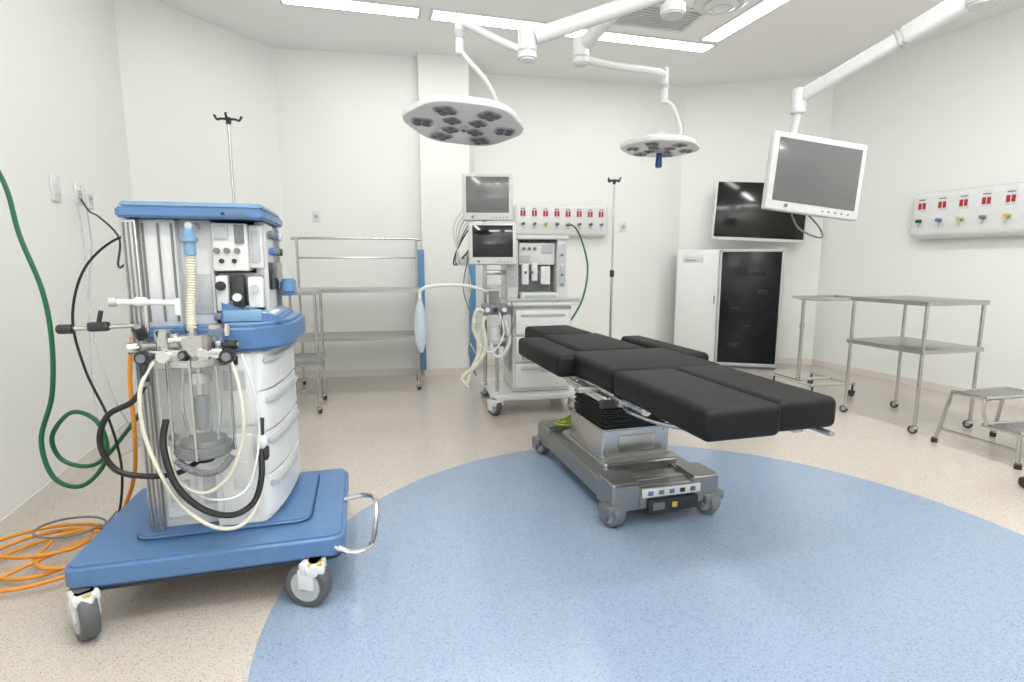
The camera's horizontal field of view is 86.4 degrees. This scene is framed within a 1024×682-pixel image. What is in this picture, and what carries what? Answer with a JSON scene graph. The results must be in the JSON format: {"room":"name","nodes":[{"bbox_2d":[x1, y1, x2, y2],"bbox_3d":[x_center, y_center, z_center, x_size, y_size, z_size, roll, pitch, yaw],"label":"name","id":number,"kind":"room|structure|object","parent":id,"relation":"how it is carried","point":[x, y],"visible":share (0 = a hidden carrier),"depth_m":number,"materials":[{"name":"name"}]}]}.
{"room":"operating room","nodes":[
{"label":"operating room","id":0,"kind":"room"},
{"bbox_2d":[0,0,137,519],"bbox_3d":[-2.082,-0.645,1.497,0.100,3.250,5.885,-3,9,-18],"label":"wall","id":1,"kind":"structure","parent":0,"point":[62,108],"depth_m":3.04,"materials":[{"name":"paint"}]},
{"bbox_2d":[49,173,61,201],"bbox_3d":[-2.539,-0.852,3.036,0.020,0.145,0.100,-3,9,-18],"label":"light switch","id":2,"kind":"object","parent":1,"relation":"attached to","point":[54,181],"visible":1,"depth_m":3.02,"materials":[{"name":"white plastic"}]},
{"bbox_2d":[0,413,138,537],"bbox_3d":[-2.032,0.926,1.741,0.006,0.070,5.885,-3,9,-18],"label":"baseboard","id":3,"kind":"structure","parent":1,"relation":"attached to","point":[13,518],"depth_m":2.79,"materials":[{"name":"beige plastic"}]},
{"bbox_2d":[73,183,82,204],"bbox_3d":[-2.636,-0.892,3.317,0.018,0.120,0.090,-3,9,-18],"label":"wall outlet","id":4,"kind":"object","parent":1,"relation":"attached to","point":[77,188],"visible":0.97,"depth_m":3.30,"materials":[{"name":"white plastic"}]},
{"bbox_2d":[78,190,81,198],"bbox_3d":[-2.631,-0.893,3.319,0.006,0.054,0.054,-3,9,-18],"label":"socket","id":5,"kind":"object","parent":4,"relation":"attached to","point":[79,191],"depth_m":3.32,"materials":[{"name":"grey plastic"}]},
{"bbox_2d":[80,199,123,268],"bbox_3d":[-2.096,-0.591,2.821,1.559,0.423,0.114,7,11,41],"label":"power cable","id":6,"kind":"object","parent":4,"relation":"attached to","point":[82,201],"visible":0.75,"depth_m":2.74,"materials":[{"name":"black rubber"}]},
{"bbox_2d":[85,188,93,208],"bbox_3d":[-2.687,-0.904,3.469,0.018,0.120,0.090,-3,9,-18],"label":"wall outlet","id":7,"kind":"object","parent":1,"relation":"attached to","point":[88,193],"visible":0.97,"depth_m":3.45,"materials":[{"name":"white plastic"}]},
{"bbox_2d":[77,201,141,442],"bbox_3d":[-2.213,-0.006,2.913,1.227,1.544,0.216,7,11,40],"label":"cable","id":8,"kind":"object","parent":1,"relation":"hanging from","point":[88,305],"visible":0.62,"depth_m":2.59,"materials":[{"name":"grey plastic"}]},
{"bbox_2d":[85,201,141,454],"bbox_3d":[-2.146,-0.167,2.837,0.190,1.241,1.669,-8,11,-44],"label":"cable","id":9,"kind":"object","parent":1,"relation":"attached to","point":[114,452],"visible":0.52,"depth_m":3.00,"materials":[{"name":"grey plastic"}]},
{"bbox_2d":[113,0,287,306],"bbox_3d":[-2.679,-1.136,4.902,0.100,3.250,1.392,4,9,28],"label":"wall","id":10,"kind":"structure","parent":0,"point":[179,69],"depth_m":4.64,"materials":[{"name":"paint"}]},
{"bbox_2d":[273,47,420,370],"bbox_3d":[-1.633,-1.243,5.645,1.370,3.250,0.100,-1,8,-10],"label":"wall","id":11,"kind":"structure","parent":0,"point":[348,153],"depth_m":5.55,"materials":[{"name":"paint"}]},
{"bbox_2d":[312,211,319,221],"bbox_3d":[-1.983,-1.260,5.522,0.070,0.110,0.018,-1,8,-10],"label":"wall outlet","id":12,"kind":"object","parent":11,"relation":"attached to","point":[316,214],"visible":1,"depth_m":5.52,"materials":[{"name":"white plastic"}]},
{"bbox_2d":[295,368,423,377],"bbox_3d":[-1.625,0.338,5.820,1.370,0.070,0.006,-1,8,-10],"label":"baseboard","id":13,"kind":"structure","parent":11,"relation":"attached to","point":[391,371],"depth_m":5.82,"materials":[{"name":"beige plastic"}]},
{"bbox_2d":[418,52,426,363],"bbox_3d":[-0.930,-1.245,5.657,0.020,3.250,0.112,-1,8,-10],"label":"wall","id":14,"kind":"structure","parent":0,"point":[419,90],"depth_m":5.53,"materials":[{"name":"paint"}]},
{"bbox_2d":[417,52,469,368],"bbox_3d":[-0.697,-1.252,5.708,0.504,3.250,0.100,-2,8,-14],"label":"wall pillar","id":15,"kind":"structure","parent":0,"point":[443,163],"depth_m":5.66,"materials":[{"name":"paint"}]},
{"bbox_2d":[417,250,426,369],"bbox_3d":[-0.954,-0.322,5.740,0.074,1.260,0.082,-2,8,-14],"label":"guard","id":16,"kind":"object","parent":15,"relation":"attached to","point":[420,253],"visible":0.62,"depth_m":5.66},
{"bbox_2d":[425,367,469,375],"bbox_3d":[-0.684,0.329,5.884,0.504,0.070,0.006,-2,8,-14],"label":"baseboard","id":17,"kind":"structure","parent":15,"relation":"attached to","point":[445,371],"depth_m":5.87,"materials":[{"name":"beige plastic"}]},
{"bbox_2d":[469,265,475,366],"bbox_3d":[-0.430,-0.340,5.865,0.074,1.260,0.082,-2,8,-14],"label":"guard","id":18,"kind":"object","parent":15,"relation":"attached to","point":[472,268],"visible":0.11,"depth_m":5.82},
{"bbox_2d":[468,64,474,221],"bbox_3d":[-0.480,-1.287,5.949,0.100,3.250,0.460,0,8,2],"label":"wall","id":19,"kind":"structure","parent":0,"point":[470,71],"depth_m":5.77,"materials":[{"name":"paint"}]},
{"bbox_2d":[0,363,1023,681],"bbox_3d":[1.520,0.942,2.226,7.045,0.100,9.256,-3,9,-18],"label":"floor","id":20,"kind":"structure","parent":0,"point":[873,550],"depth_m":2.14,"materials":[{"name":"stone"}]},
{"bbox_2d":[0,335,137,592],"bbox_3d":[-1.837,0.383,2.151,0.574,1.026,0.679,5,10,33],"label":"hose","id":21,"kind":"object","parent":20,"relation":"on","point":[39,556],"visible":0.65,"depth_m":2.20,"materials":[{"name":"orange rubber"}]},
{"bbox_2d":[32,510,117,538],"bbox_3d":[-1.839,0.776,2.274,0.265,0.026,0.214,-3,9,-17],"label":"cable","id":22,"kind":"object","parent":21,"relation":"on","point":[106,522],"visible":0.98,"depth_m":2.28,"materials":[{"name":"plastic"}]},
{"bbox_2d":[55,201,378,640],"bbox_3d":[-1.036,0.210,2.059,1.002,1.397,0.747,-2,8,-15],"label":"machine","id":23,"kind":"object","parent":20,"relation":"on","point":[213,335],"visible":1,"depth_m":1.88,"materials":[{"name":"blue plastic"}]},
{"bbox_2d":[0,170,138,488],"bbox_3d":[-1.800,-0.141,2.204,0.873,1.459,0.234,1,8,4],"label":"hose","id":24,"kind":"object","parent":23,"relation":"attached to","point":[23,245],"visible":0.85,"depth_m":2.20,"materials":[{"name":"green rubber"}]},
{"bbox_2d":[71,236,123,511],"bbox_3d":[-1.585,0.195,2.201,0.372,1.232,0.110,0,8,0],"label":"power cable","id":25,"kind":"object","parent":23,"relation":"hanging from","point":[119,237],"visible":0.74,"depth_m":2.20,"materials":[{"name":"black rubber"}]},
{"bbox_2d":[114,201,282,227],"bbox_3d":[-1.120,-0.463,2.016,0.447,0.052,0.478,-2,8,-15],"label":"shelf","id":26,"kind":"object","parent":23,"relation":"attached to","point":[145,212],"depth_m":1.82,"materials":[{"name":"blue plastic"}]},
{"bbox_2d":[213,112,242,202],"bbox_3d":[-1.676,-0.328,3.418,0.490,2.073,0.532,0,8,0],"label":"pole","id":27,"kind":"object","parent":20,"relation":"on","point":[229,120],"visible":0.2,"depth_m":3.28,"materials":[{"name":"silver metal"}]},
{"bbox_2d":[282,288,327,413],"bbox_3d":[-1.835,0.074,4.462,0.552,0.980,0.513,-2,8,-14],"label":"side table","id":28,"kind":"object","parent":20,"relation":"on","point":[317,359],"visible":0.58,"depth_m":4.35,"materials":[{"name":"silver metal"}]},
{"bbox_2d":[294,353,325,366],"bbox_3d":[-1.832,0.160,4.467,0.544,0.030,0.494,-2,8,-14],"label":"shelf","id":29,"kind":"object","parent":28,"relation":"attached to","point":[303,359],"depth_m":4.43,"materials":[{"name":"metal"}]},
{"bbox_2d":[288,237,421,394],"bbox_3d":[-1.466,-0.264,5.187,1.221,1.444,0.483,-1,8,-10],"label":"table","id":30,"kind":"object","parent":20,"relation":"on","point":[404,334],"visible":0.88,"depth_m":5.20,"materials":[{"name":"silver metal"}]},
{"bbox_2d":[295,330,414,341],"bbox_3d":[-1.465,-0.049,5.210,1.164,0.030,0.464,-1,8,-10],"label":"shelf","id":31,"kind":"object","parent":30,"relation":"attached to","point":[404,334],"depth_m":5.07,"materials":[{"name":"metal"}]},
{"bbox_2d":[414,173,580,415],"bbox_3d":[-0.129,-0.386,4.512,1.346,1.878,0.787,-1,8,-9],"label":"machine","id":32,"kind":"object","parent":20,"relation":"on","point":[532,272],"visible":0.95,"depth_m":4.31,"materials":[{"name":"white plastic"}]},
{"bbox_2d":[462,173,511,220],"bbox_3d":[-0.191,-1.117,4.247,0.385,0.355,0.126,0,8,-3],"label":"monitor","id":33,"kind":"object","parent":32,"relation":"on","point":[485,196],"depth_m":4.18,"materials":[{"name":"white plastic"}]},
{"bbox_2d":[468,222,515,264],"bbox_3d":[-0.156,-0.764,4.293,0.370,0.330,0.126,-1,4,-6],"label":"monitor","id":34,"kind":"object","parent":32,"relation":"on","point":[490,243],"depth_m":4.23,"materials":[{"name":"white plastic"}]},
{"bbox_2d":[607,177,621,336],"bbox_3d":[0.929,-0.490,4.999,0.490,1.943,0.532,-3,9,-20],"label":"pole","id":35,"kind":"object","parent":20,"relation":"on","point":[614,181],"visible":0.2,"depth_m":4.95,"materials":[{"name":"silver metal"}]},
{"bbox_2d":[518,325,835,526],"bbox_3d":[0.607,0.408,3.003,0.815,0.735,2.390,-2,9,-15],"label":"table","id":36,"kind":"object","parent":20,"relation":"on","point":[615,442],"visible":1,"depth_m":2.54,"materials":[{"name":"leather"}]},
{"bbox_2d":[555,415,570,425],"bbox_3d":[0.428,0.484,3.405,0.342,0.044,0.177,-2,8,-15],"label":"coiled hose","id":37,"kind":"object","parent":36,"relation":"on","point":[567,418],"visible":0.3,"depth_m":3.34,"materials":[{"name":"green plastic"}]},
{"bbox_2d":[673,249,784,369],"bbox_3d":[2.474,-0.378,6.321,1.120,1.345,0.388,2,9,15],"label":"storage cabinet","id":38,"kind":"object","parent":20,"relation":"on","point":[728,302],"visible":0.85,"depth_m":6.13,"materials":[{"name":"white metal"}]},
{"bbox_2d":[773,295,855,395],"bbox_3d":[2.854,0.029,5.083,0.549,0.892,0.560,-2,8,-12],"label":"stand","id":39,"kind":"object","parent":20,"relation":"on","point":[803,298],"visible":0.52,"depth_m":5.03,"materials":[{"name":"silver metal"}]},
{"bbox_2d":[839,295,989,433],"bbox_3d":[3.013,0.144,4.137,0.572,0.935,0.643,-2,8,-15],"label":"side table","id":40,"kind":"object","parent":20,"relation":"on","point":[922,347],"visible":1,"depth_m":3.94,"materials":[{"name":"silver metal"}]},
{"bbox_2d":[847,336,983,354],"bbox_3d":[3.016,0.029,4.114,0.564,0.030,0.624,-2,8,-15],"label":"shelf","id":41,"kind":"object","parent":40,"relation":"attached to","point":[897,343],"depth_m":3.98,"materials":[{"name":"metal"}]},
{"bbox_2d":[931,386,1023,469],"bbox_3d":[3.162,0.524,3.475,0.567,0.375,0.538,-2,8,-14],"label":"step stool","id":42,"kind":"object","parent":20,"relation":"on","point":[1013,427],"visible":1,"depth_m":3.44,"materials":[{"name":"silver metal"}]},
{"bbox_2d":[1018,477,1023,487],"bbox_3d":[2.865,0.563,2.646,0.569,0.530,0.569,0,8,0],"label":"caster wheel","id":43,"kind":"object","parent":20,"relation":"on","point":[1021,479],"visible":1,"depth_m":2.93,"materials":[{"name":"plastic"}]},
{"bbox_2d":[473,73,685,358],"bbox_3d":[0.805,-1.362,6.471,2.520,3.250,0.100,-2,8,-11],"label":"wall","id":44,"kind":"structure","parent":0,"point":[567,150],"depth_m":6.40,"materials":[{"name":"paint"}]},
{"bbox_2d":[479,359,502,365],"bbox_3d":[0.816,0.219,6.646,2.520,0.070,0.006,-2,8,-11],"label":"baseboard","id":45,"kind":"structure","parent":44,"relation":"attached to","point":[489,361],"depth_m":6.43,"materials":[{"name":"beige plastic"}]},
{"bbox_2d":[514,203,607,236],"bbox_3d":[0.576,-1.391,6.288,1.120,0.370,0.155,-2,8,-11],"label":"panel","id":46,"kind":"object","parent":44,"relation":"attached to","point":[530,219],"visible":0.98,"depth_m":6.26,"materials":[{"name":"white plastic"}]},
{"bbox_2d":[566,224,588,320],"bbox_3d":[0.666,-0.725,5.584,0.230,1.018,1.398,1,8,5],"label":"hose","id":47,"kind":"object","parent":46,"relation":"attached to","point":[576,229],"visible":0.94,"depth_m":5.50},
{"bbox_2d":[619,222,626,231],"bbox_3d":[1.326,-1.363,6.517,0.090,0.120,0.018,-2,8,-11],"label":"wall outlet","id":48,"kind":"object","parent":44,"relation":"attached to","point":[622,225],"visible":1,"depth_m":6.51,"materials":[{"name":"white plastic"}]},
{"bbox_2d":[155,0,1023,86],"bbox_3d":[1.520,-2.374,1.748,7.045,0.100,9.256,-3,9,-18],"label":"ceiling","id":49,"kind":"structure","parent":0,"point":[799,38],"depth_m":4.93,"materials":[{"name":"paint"}]},
{"bbox_2d":[279,0,421,18],"bbox_3d":[-1.290,-2.700,4.390,1.103,0.008,0.218,-2,8,-14],"label":"recessed light","id":50,"kind":"object","parent":49,"relation":"in","point":[357,6],"visible":1,"depth_m":4.40,"materials":[{"name":"white plastic"}]},
{"bbox_2d":[428,8,548,30],"bbox_3d":[-0.170,-2.742,4.682,1.066,0.008,0.218,-2,9,-15],"label":"recessed light","id":51,"kind":"object","parent":49,"relation":"in","point":[439,15],"visible":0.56,"depth_m":4.65,"materials":[{"name":"white plastic"}]},
{"bbox_2d":[563,28,717,52],"bbox_3d":[1.175,-2.798,5.073,1.554,0.008,0.218,-2,9,-15],"label":"recessed light","id":52,"kind":"object","parent":49,"relation":"in","point":[608,36],"visible":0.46,"depth_m":5.09,"materials":[{"name":"white plastic"}]},
{"bbox_2d":[613,4,705,32],"bbox_3d":[1.220,-2.724,4.588,0.730,0.016,0.430,-2,8,-15],"label":"ceiling vent","id":53,"kind":"object","parent":49,"relation":"in","point":[648,18],"visible":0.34,"depth_m":4.65,"materials":[{"name":"white metal"}]},
{"bbox_2d":[660,0,685,20],"bbox_3d":[0.850,-2.095,2.830,0.500,0.760,0.500,0,8,0],"label":"ceiling mount","id":54,"kind":"object","parent":49,"relation":"attached to","point":[670,10],"depth_m":2.84,"materials":[{"name":"white metal"}]},
{"bbox_2d":[402,0,684,145],"bbox_3d":[0.174,-1.499,2.855,1.502,0.807,0.626,0,8,0],"label":"light","id":55,"kind":"object","parent":54,"relation":"attached to","point":[448,118],"visible":1,"depth_m":2.85,"materials":[{"name":"white metal"}]},
{"bbox_2d":[573,17,699,167],"bbox_3d":[0.866,-1.737,3.660,0.713,0.966,1.583,3,9,22],"label":"light","id":56,"kind":"object","parent":54,"relation":"attached to","point":[658,145],"visible":1,"depth_m":3.92,"materials":[{"name":"white metal"}]},
{"bbox_2d":[761,0,1000,237],"bbox_3d":[1.542,-1.425,2.975,1.535,1.669,0.836,0,8,0],"label":"monitor","id":57,"kind":"object","parent":54,"relation":"hanging from","point":[807,175],"visible":1,"depth_m":3.26,"materials":[{"name":"white plastic"}]},
{"bbox_2d":[761,130,867,220],"bbox_3d":[1.843,-1.000,3.331,0.640,0.460,0.070,5,5,-11],"label":"monitor","id":58,"kind":"object","parent":57,"relation":"on","point":[807,175],"depth_m":3.29,"materials":[{"name":"white plastic"}]},
{"bbox_2d":[694,0,749,15],"bbox_3d":[1.660,-2.659,4.325,0.420,0.070,0.420,0,8,0],"label":"ceiling vent","id":59,"kind":"object","parent":49,"relation":"in","point":[706,7],"visible":1,"depth_m":4.31,"materials":[{"name":"white metal"}]},
{"bbox_2d":[698,0,791,42],"bbox_3d":[2.040,-2.708,4.444,0.218,0.008,1.382,-3,9,-17],"label":"recessed light","id":60,"kind":"object","parent":49,"relation":"in","point":[762,8],"visible":1,"depth_m":4.63,"materials":[{"name":"white plastic"}]},
{"bbox_2d":[679,75,833,358],"bbox_3d":[2.814,-1.365,6.495,1.566,3.250,0.100,2,9,17],"label":"wall","id":61,"kind":"structure","parent":0,"point":[733,124],"depth_m":6.38,"materials":[{"name":"paint"}]},
{"bbox_2d":[711,180,807,243],"bbox_3d":[2.811,-1.472,6.250,1.032,0.711,0.324,1,8,10],"label":"wall monitor","id":62,"kind":"object","parent":61,"relation":"attached to","point":[738,215],"visible":0.84,"depth_m":6.13,"materials":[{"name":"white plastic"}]},
{"bbox_2d":[777,357,811,364],"bbox_3d":[2.799,0.216,6.671,1.566,0.070,0.006,2,9,17],"label":"baseboard","id":63,"kind":"structure","parent":61,"relation":"attached to","point":[780,360],"depth_m":6.50,"materials":[{"name":"beige plastic"}]},
{"bbox_2d":[812,6,1023,399],"bbox_3d":[4.987,-0.790,2.505,0.100,3.250,8.046,-3,9,-20],"label":"wall","id":64,"kind":"structure","parent":0,"point":[945,112],"depth_m":5.13,"materials":[{"name":"paint"}]},
{"bbox_2d":[812,359,1023,407],"bbox_3d":[4.937,0.786,2.714,0.006,0.070,8.046,-3,9,-20],"label":"baseboard","id":65,"kind":"structure","parent":64,"relation":"attached to","point":[880,375],"depth_m":5.48,"materials":[{"name":"beige plastic"}]},
{"bbox_2d":[910,182,1023,239],"bbox_3d":[4.069,-1.088,4.535,0.205,0.430,1.450,-3,9,-20],"label":"panel","id":66,"kind":"object","parent":64,"relation":"attached to","point":[993,210],"visible":1,"depth_m":4.71,"materials":[{"name":"white plastic"}]},
{"bbox_2d":[915,219,922,227],"bbox_3d":[3.791,-1.095,5.081,0.057,0.082,0.044,-3,9,-20],"label":"outlet","id":67,"kind":"object","parent":66,"relation":"attached to","point":[918,222],"depth_m":5.08,"materials":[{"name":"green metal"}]},
{"bbox_2d":[935,218,942,226],"bbox_3d":[3.850,-1.072,4.921,0.057,0.082,0.044,-3,9,-20],"label":"outlet","id":68,"kind":"object","parent":66,"relation":"attached to","point":[938,221],"depth_m":4.92,"materials":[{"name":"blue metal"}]},
{"bbox_2d":[956,216,964,225],"bbox_3d":[3.910,-1.049,4.761,0.057,0.082,0.044,-3,9,-20],"label":"outlet","id":69,"kind":"object","parent":66,"relation":"attached to","point":[960,220],"depth_m":4.76,"materials":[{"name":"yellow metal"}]},
{"bbox_2d":[978,215,987,223],"bbox_3d":[3.970,-1.026,4.600,0.057,0.082,0.044,-3,9,-20],"label":"outlet","id":70,"kind":"object","parent":66,"relation":"attached to","point":[982,219],"depth_m":4.60,"materials":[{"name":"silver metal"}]},
{"bbox_2d":[1002,213,1011,222],"bbox_3d":[4.029,-1.003,4.440,0.057,0.082,0.044,-3,9,-20],"label":"outlet","id":71,"kind":"object","parent":66,"relation":"attached to","point":[1006,217],"depth_m":4.44,"materials":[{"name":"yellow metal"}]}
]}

